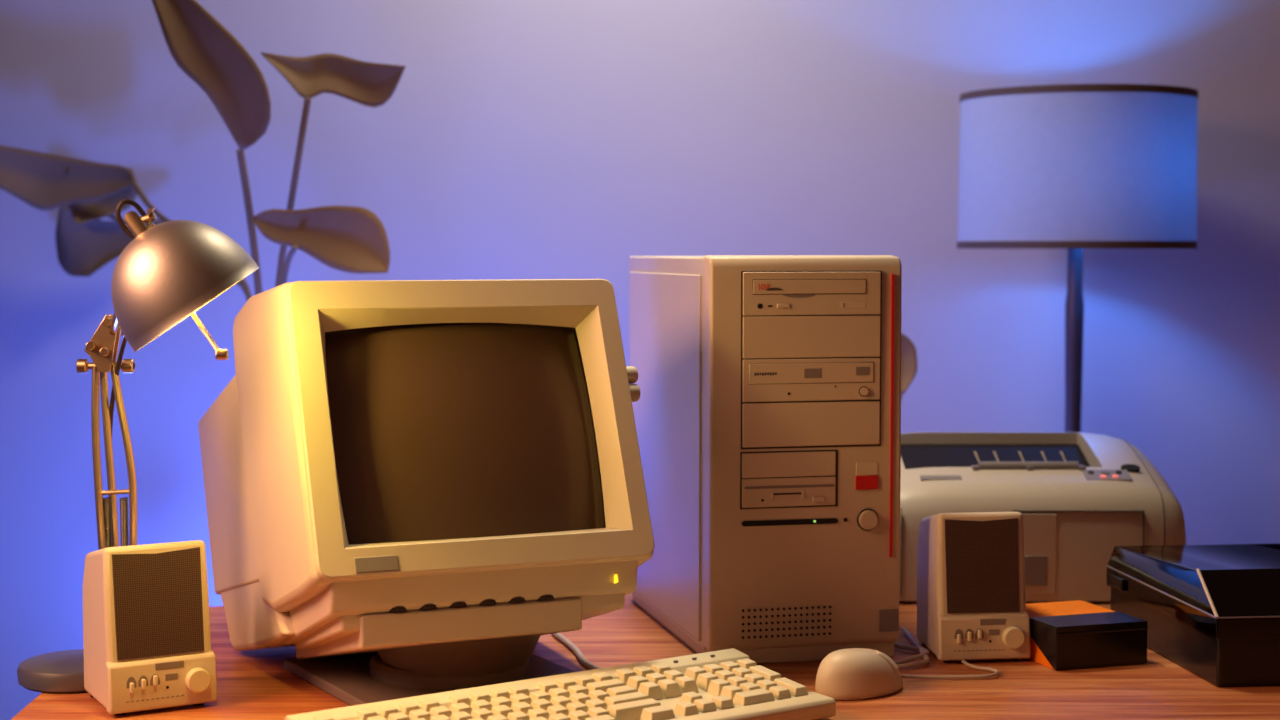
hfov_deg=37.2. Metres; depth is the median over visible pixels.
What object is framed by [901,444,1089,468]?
tray
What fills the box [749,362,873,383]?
tray
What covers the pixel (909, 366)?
potted plant
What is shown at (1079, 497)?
printer
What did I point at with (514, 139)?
wall
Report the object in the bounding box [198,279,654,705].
monitor
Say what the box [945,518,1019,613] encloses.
grille
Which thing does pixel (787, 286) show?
tray
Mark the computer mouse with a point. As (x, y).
(852, 673)
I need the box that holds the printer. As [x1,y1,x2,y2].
[899,432,1185,600]
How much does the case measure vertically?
0.044 m
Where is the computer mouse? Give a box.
[815,648,998,700]
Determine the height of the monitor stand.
0.048 m
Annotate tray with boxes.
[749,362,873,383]
[753,279,865,293]
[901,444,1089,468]
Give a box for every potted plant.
[0,0,405,300]
[901,333,917,398]
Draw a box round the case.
[1026,600,1147,669]
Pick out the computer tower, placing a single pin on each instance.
(767, 412)
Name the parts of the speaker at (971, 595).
control panel, name plate, volume knob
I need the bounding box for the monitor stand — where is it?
[377,635,540,674]
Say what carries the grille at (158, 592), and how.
attached to the speaker at (147, 635)
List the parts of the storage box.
lid, lid corner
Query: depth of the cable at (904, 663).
1.90 m
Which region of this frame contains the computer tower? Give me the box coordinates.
[629,255,901,663]
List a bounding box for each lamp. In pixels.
[17,199,259,693]
[957,84,1197,432]
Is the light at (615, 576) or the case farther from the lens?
the case
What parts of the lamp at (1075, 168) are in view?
shade trim, lamp shade, shade trim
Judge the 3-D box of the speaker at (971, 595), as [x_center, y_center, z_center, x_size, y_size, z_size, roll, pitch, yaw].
[0.336,0.225,1.931,0.093,0.148,0.115,0,3,-7]
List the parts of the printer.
label plate, door handle, paper door, control panel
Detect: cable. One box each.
[553,633,600,669]
[894,626,928,668]
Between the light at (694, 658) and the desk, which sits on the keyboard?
the light at (694, 658)
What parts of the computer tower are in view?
panel, floppy frame, bay frame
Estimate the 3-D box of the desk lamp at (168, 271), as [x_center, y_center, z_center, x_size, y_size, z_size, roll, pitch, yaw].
[-0.444,0.088,1.669,0.119,0.452,0.423,-2,4,-34]
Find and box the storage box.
[1106,543,1279,686]
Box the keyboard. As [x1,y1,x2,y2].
[285,648,835,719]
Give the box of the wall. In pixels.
[0,0,1279,719]
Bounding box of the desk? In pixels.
[11,593,1279,719]
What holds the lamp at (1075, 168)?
on the floor
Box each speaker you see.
[82,540,216,715]
[917,512,1029,662]
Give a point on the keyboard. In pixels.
(725, 684)
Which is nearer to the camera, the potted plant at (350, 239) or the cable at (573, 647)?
the cable at (573, 647)
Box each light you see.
[614,574,617,582]
[673,654,714,662]
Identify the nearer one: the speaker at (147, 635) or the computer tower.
the speaker at (147, 635)
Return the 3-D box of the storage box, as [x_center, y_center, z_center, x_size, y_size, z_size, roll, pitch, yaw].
[0.626,0.247,1.932,0.215,0.103,0.297,0,3,-6]
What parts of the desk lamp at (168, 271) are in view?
joint knob, arm, arm, arm, arm, power cord, joint knob, lamp shade, shade handle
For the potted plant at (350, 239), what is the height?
1.556 m
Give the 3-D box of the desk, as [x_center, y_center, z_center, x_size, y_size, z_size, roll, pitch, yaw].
[0.173,0.668,1.956,1.495,0.740,1.329,0,3,0]
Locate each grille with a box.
[112,547,203,659]
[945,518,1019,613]
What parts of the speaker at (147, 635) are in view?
control panel, name plate, volume knob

